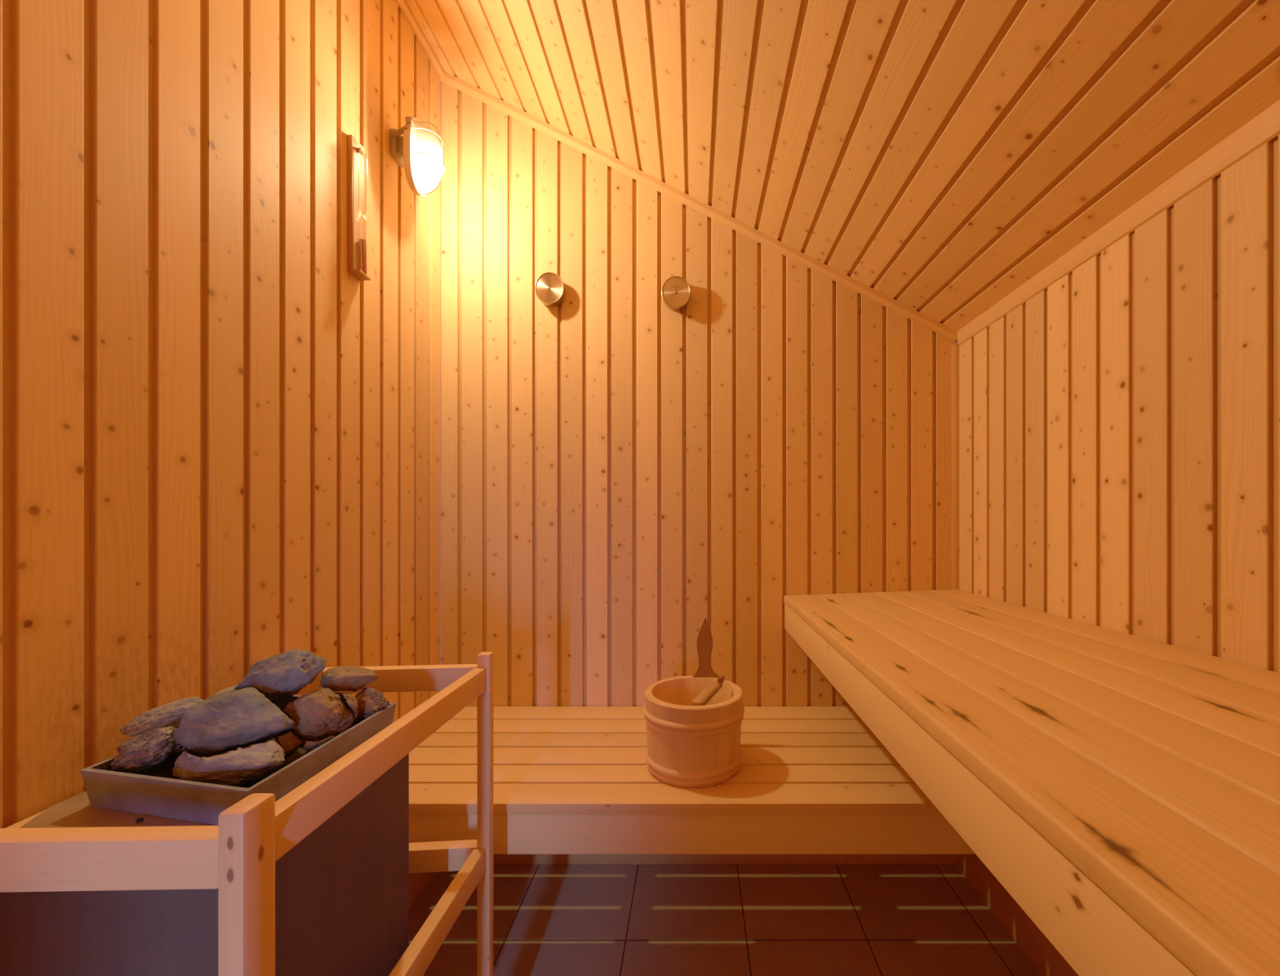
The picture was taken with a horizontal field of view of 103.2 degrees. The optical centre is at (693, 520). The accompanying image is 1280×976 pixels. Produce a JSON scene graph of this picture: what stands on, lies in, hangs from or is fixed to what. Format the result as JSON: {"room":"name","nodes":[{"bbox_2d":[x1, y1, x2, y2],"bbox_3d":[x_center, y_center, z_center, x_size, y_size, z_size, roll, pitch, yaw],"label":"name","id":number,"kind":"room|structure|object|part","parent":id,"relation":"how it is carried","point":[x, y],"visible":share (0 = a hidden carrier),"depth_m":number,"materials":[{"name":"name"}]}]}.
{"room":"spa","nodes":[
{"label":"spa","id":0,"kind":"room"},
{"bbox_2d":[0,0,440,827],"bbox_3d":[-1.004,-0.214,0.718,0.050,3.068,2.475,0,0,0],"label":"wall","id":1,"kind":"structure","parent":0,"point":[220,440],"depth_m":1.00,"materials":[{"name":"brown wood"}]},
{"bbox_2d":[347,134,370,280],"bbox_3d":[-0.960,-0.898,1.455,0.037,0.389,0.056,0,0,0],"label":"timer","id":2,"kind":"object","parent":1,"relation":"attached to","point":[357,243],"visible":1,"depth_m":1.44,"materials":[{"name":"beige wood"}]},
{"bbox_2d":[390,115,445,197],"bbox_3d":[-0.899,-1.189,1.655,0.162,0.240,0.114,0,0,0],"label":"wall lamp","id":3,"kind":"object","parent":1,"relation":"attached to","point":[411,151],"visible":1,"depth_m":1.64,"materials":[{"name":"white glass"}]},
{"bbox_2d":[419,139,437,160],"bbox_3d":[-0.870,-1.217,1.659,0.052,0.041,0.052,0,0,0],"label":"bulb","id":4,"kind":"object","parent":3,"relation":"attached to","point":[427,146],"depth_m":1.64,"materials":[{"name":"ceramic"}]},
{"bbox_3d":[-0.870,-1.163,1.659,0.046,0.064,0.046,0,0,0],"label":"bulb","id":5,"kind":"part","parent":3,"relation":"part of","materials":[{"name":"white glass"}]},
{"bbox_2d":[395,0,444,77],"bbox_3d":[-0.967,-1.719,0.709,0.024,0.037,2.457,0,0,0],"label":"trim","id":6,"kind":"structure","parent":1,"relation":"attached to","point":[403,6],"depth_m":1.78,"materials":[{"name":"brown wood"}]},
{"bbox_2d":[408,871,436,909],"bbox_3d":[-0.972,1.260,0.715,0.013,0.120,2.449,0,0,0],"label":"baseboard","id":7,"kind":"structure","parent":1,"relation":"attached to","point":[418,882],"depth_m":1.76,"materials":[{"name":"brown tile"}]},
{"bbox_2d":[440,80,957,706],"bbox_3d":[0.021,-0.214,1.980,2.001,3.068,0.050,0,0,0],"label":"wall","id":8,"kind":"structure","parent":0,"point":[623,471],"depth_m":1.96,"materials":[{"name":"brown wood"}]},
{"bbox_2d":[534,271,565,306],"bbox_3d":[-0.548,-0.884,1.935,0.110,0.121,0.039,0,0,0],"label":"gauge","id":9,"kind":"object","parent":8,"relation":"attached to","point":[549,288],"visible":1,"depth_m":1.92,"materials":[{"name":"gold metal"}]},
{"bbox_2d":[661,275,690,311],"bbox_3d":[-0.067,-0.870,1.935,0.110,0.121,0.039,0,0,0],"label":"gauge","id":10,"kind":"object","parent":8,"relation":"attached to","point":[676,291],"visible":1,"depth_m":1.92,"materials":[{"name":"gold metal"}]},
{"bbox_2d":[408,706,975,853],"bbox_3d":[0.015,0.782,1.615,1.977,0.135,0.673,0,0,0],"label":"bench","id":11,"kind":"object","parent":8,"relation":"attached to","point":[568,780],"visible":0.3,"depth_m":1.33,"materials":[{"name":"beige wood"}]},
{"bbox_3d":[0.015,0.730,1.615,1.977,0.030,0.673,0,0,0],"label":"seat","id":12,"kind":"part","parent":11,"relation":"part of","materials":[{"name":"beige wood"}]},
{"bbox_2d":[642,617,744,786],"bbox_3d":[0.000,0.514,1.486,0.298,0.402,0.298,0,0,0],"label":"wooden bucket","id":13,"kind":"object","parent":11,"relation":"on","point":[689,745],"visible":0.97,"depth_m":1.38,"materials":[{"name":"beige wood"}]},
{"bbox_3d":[0.039,0.484,1.618,0.093,0.342,0.016,0,0,0],"label":"handle","id":14,"kind":"part","parent":13,"relation":"part of","materials":[{"name":"brown wood"}]},
{"bbox_2d":[691,674,724,705],"bbox_3d":[0.015,0.580,1.488,0.101,0.227,0.146,0,0,28],"label":"ladle","id":15,"kind":"object","parent":13,"relation":"in","point":[703,698],"visible":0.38,"depth_m":1.46,"materials":[{"name":"beige wood"}]},
{"bbox_3d":[0.035,0.503,1.469,0.027,0.029,0.131,0,0,27],"label":"handle","id":16,"kind":"part","parent":15,"relation":"part of","materials":[{"name":"beige wood"}]},
{"bbox_2d":[439,71,957,341],"bbox_3d":[0.015,-1.216,1.946,2.015,1.044,0.018,0,0,0],"label":"trim","id":17,"kind":"structure","parent":8,"relation":"attached to","point":[448,78],"depth_m":1.94,"materials":[{"name":"brown wood"}]},
{"bbox_2d":[493,853,955,863],"bbox_3d":[0.021,1.275,1.948,1.977,0.090,0.013,0,0,0],"label":"baseboard","id":18,"kind":"structure","parent":8,"relation":"attached to","point":[498,858],"depth_m":1.94,"materials":[{"name":"brown tile"}]},
{"bbox_2d":[951,343,959,863],"bbox_3d":[1.010,0.319,1.949,0.024,2.001,0.012,0,0,0],"label":"trim","id":19,"kind":"structure","parent":8,"relation":"attached to","point":[955,347],"depth_m":1.94,"materials":[{"name":"brown wood"}]},
{"bbox_2d":[408,863,1040,975],"bbox_3d":[0.021,1.350,0.133,2.061,0.060,3.705,0,0,0],"label":"floor","id":20,"kind":"structure","parent":0,"point":[550,919],"depth_m":1.67,"materials":[{"name":"brown tile"}]},
{"bbox_2d":[0,648,408,975],"bbox_3d":[-0.752,0.774,0.840,0.391,1.093,0.400,0,0,0],"label":"heater","id":21,"kind":"object","parent":20,"relation":"on","point":[342,891],"depth_m":0.75,"materials":[{"name":"metal"}]},
{"bbox_3d":[-0.741,0.412,0.824,0.367,0.004,0.368,0,0,0],"label":"plate","id":22,"kind":"part","parent":21,"relation":"part of","materials":[{"name":"beige metal"}]},
{"bbox_3d":[-0.832,0.352,0.775,0.093,0.073,0.085,0,0,0],"label":"heater stone","id":23,"kind":"part","parent":21,"relation":"part of","materials":[{"name":"stone"}]},
{"bbox_3d":[-0.889,0.329,0.855,0.116,0.061,0.100,0,0,0],"label":"heater stone","id":24,"kind":"part","parent":21,"relation":"part of","materials":[{"name":"grey stone"}]},
{"bbox_3d":[-0.828,0.371,0.847,0.056,0.048,0.081,0,0,0],"label":"heater stone","id":25,"kind":"part","parent":21,"relation":"part of","materials":[{"name":"grey stone"}]},
{"bbox_3d":[-0.818,0.308,0.891,0.055,0.035,0.066,0,0,-22],"label":"heater stone","id":26,"kind":"part","parent":21,"relation":"part of","materials":[{"name":"grey stone"}]},
{"bbox_3d":[-0.716,0.369,0.788,0.171,0.061,0.139,0,0,0],"label":"heater stone","id":27,"kind":"part","parent":21,"relation":"part of","materials":[{"name":"grey stone"}]},
{"bbox_3d":[-0.732,0.320,0.819,0.159,0.092,0.125,0,0,0],"label":"heater stone","id":28,"kind":"part","parent":21,"relation":"part of","materials":[{"name":"grey stone"}]},
{"bbox_2d":[80,694,396,824],"bbox_3d":[-0.726,0.382,0.851,0.293,0.056,0.377,0,0,0],"label":"tray","id":29,"kind":"object","parent":21,"relation":"on","point":[155,796],"depth_m":0.71,"materials":[{"name":"metal"}]},
{"bbox_3d":[-0.733,0.278,0.905,0.150,0.101,0.114,0,0,0],"label":"heater stone","id":30,"kind":"part","parent":21,"relation":"part of","materials":[{"name":"grey stone"}]},
{"bbox_3d":[-0.695,0.361,0.855,0.066,0.070,0.098,0,0,-42],"label":"heater stone","id":31,"kind":"part","parent":21,"relation":"part of","materials":[{"name":"stone"}]},
{"bbox_3d":[-0.660,0.336,0.881,0.098,0.081,0.080,0,0,9],"label":"heater stone","id":32,"kind":"part","parent":21,"relation":"part of","materials":[{"name":"stone"}]},
{"bbox_3d":[-0.638,0.372,0.866,0.101,0.032,0.062,0,0,44],"label":"heater stone","id":33,"kind":"part","parent":21,"relation":"part of","materials":[{"name":"stone"}]},
{"bbox_3d":[-0.647,0.340,0.929,0.042,0.064,0.105,0,0,-42],"label":"heater stone","id":34,"kind":"part","parent":21,"relation":"part of","materials":[{"name":"stone"}]},
{"bbox_3d":[-0.660,0.303,0.962,0.093,0.052,0.075,0,0,0],"label":"heater stone","id":35,"kind":"part","parent":21,"relation":"part of","materials":[{"name":"grey stone"}]},
{"bbox_3d":[-0.616,0.344,0.956,0.074,0.059,0.046,0,0,16],"label":"heater stone","id":36,"kind":"part","parent":21,"relation":"part of","materials":[{"name":"stone"}]},
{"bbox_2d":[0,651,493,975],"bbox_3d":[-0.719,0.814,0.863,0.494,1.012,0.681,0,0,0],"label":"guard rail","id":37,"kind":"object","parent":20,"relation":"on","point":[237,855],"visible":0.69,"depth_m":0.57,"materials":[{"name":"beige wood"}]},
{"bbox_3d":[-0.953,0.456,0.839,0.026,0.054,0.554,0,0,0],"label":"rail","id":38,"kind":"part","parent":37,"relation":"part of","materials":[{"name":"beige wood"}]},
{"bbox_3d":[-0.720,0.365,0.546,0.430,0.054,0.028,0,0,-1],"label":"rail","id":39,"kind":"part","parent":37,"relation":"part of","materials":[{"name":"beige wood"}]},
{"bbox_3d":[-0.490,0.814,0.555,0.029,1.012,0.044,0,0,0],"label":"post","id":40,"kind":"part","parent":37,"relation":"part of","materials":[{"name":"beige wood"}]},
{"bbox_3d":[-0.493,0.365,0.873,0.027,0.054,0.588,0,0,0],"label":"rail","id":41,"kind":"part","parent":37,"relation":"part of","materials":[{"name":"beige wood"}]},
{"bbox_3d":[-0.714,0.365,1.169,0.425,0.054,0.030,0,0,-5],"label":"rail","id":42,"kind":"part","parent":37,"relation":"part of","materials":[{"name":"beige wood"}]},
{"bbox_3d":[-0.495,0.783,0.873,0.028,0.054,0.588,0,0,0],"label":"rail","id":43,"kind":"part","parent":37,"relation":"part of","materials":[{"name":"beige wood"}]},
{"bbox_3d":[-0.714,0.783,1.170,0.425,0.054,0.032,0,0,-5],"label":"rail","id":44,"kind":"part","parent":37,"relation":"part of","materials":[{"name":"beige wood"}]},
{"bbox_3d":[-0.487,0.814,1.182,0.030,1.012,0.028,0,0,0],"label":"post","id":45,"kind":"part","parent":37,"relation":"part of","materials":[{"name":"beige wood"}]},
{"bbox_2d":[405,0,1279,331],"bbox_3d":[0.033,-1.252,0.718,2.023,1.060,2.475,0,0,0],"label":"ceiling","id":46,"kind":"structure","parent":0,"point":[938,157],"depth_m":1.29,"materials":[{"name":"brown wood"}]},
{"bbox_2d":[957,134,1279,672],"bbox_3d":[1.047,0.294,0.718,0.050,2.051,2.475,0,0,0],"label":"wall","id":47,"kind":"structure","parent":0,"point":[1119,426],"depth_m":1.13,"materials":[{"name":"brown wood"}]},
{"bbox_2d":[956,853,1079,975],"bbox_3d":[1.014,1.220,0.715,0.013,0.200,2.449,0,0,0],"label":"baseboard","id":48,"kind":"structure","parent":47,"relation":"attached to","point":[1041,952],"depth_m":1.58,"materials":[{"name":"brown tile"}]},
{"bbox_2d":[783,589,1279,975],"bbox_3d":[0.682,0.339,0.721,0.672,0.152,2.461,0,0,0],"label":"bench","id":49,"kind":"object","parent":47,"relation":"attached to","point":[1122,788],"visible":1,"depth_m":0.62,"materials":[{"name":"beige wood"}]},
{"bbox_2d":[957,99,1279,344],"bbox_3d":[1.016,-0.701,0.709,0.011,0.053,2.457,0,0,0],"label":"trim","id":50,"kind":"structure","parent":47,"relation":"attached to","point":[1265,126],"depth_m":1.12,"materials":[{"name":"brown wood"}]}
]}

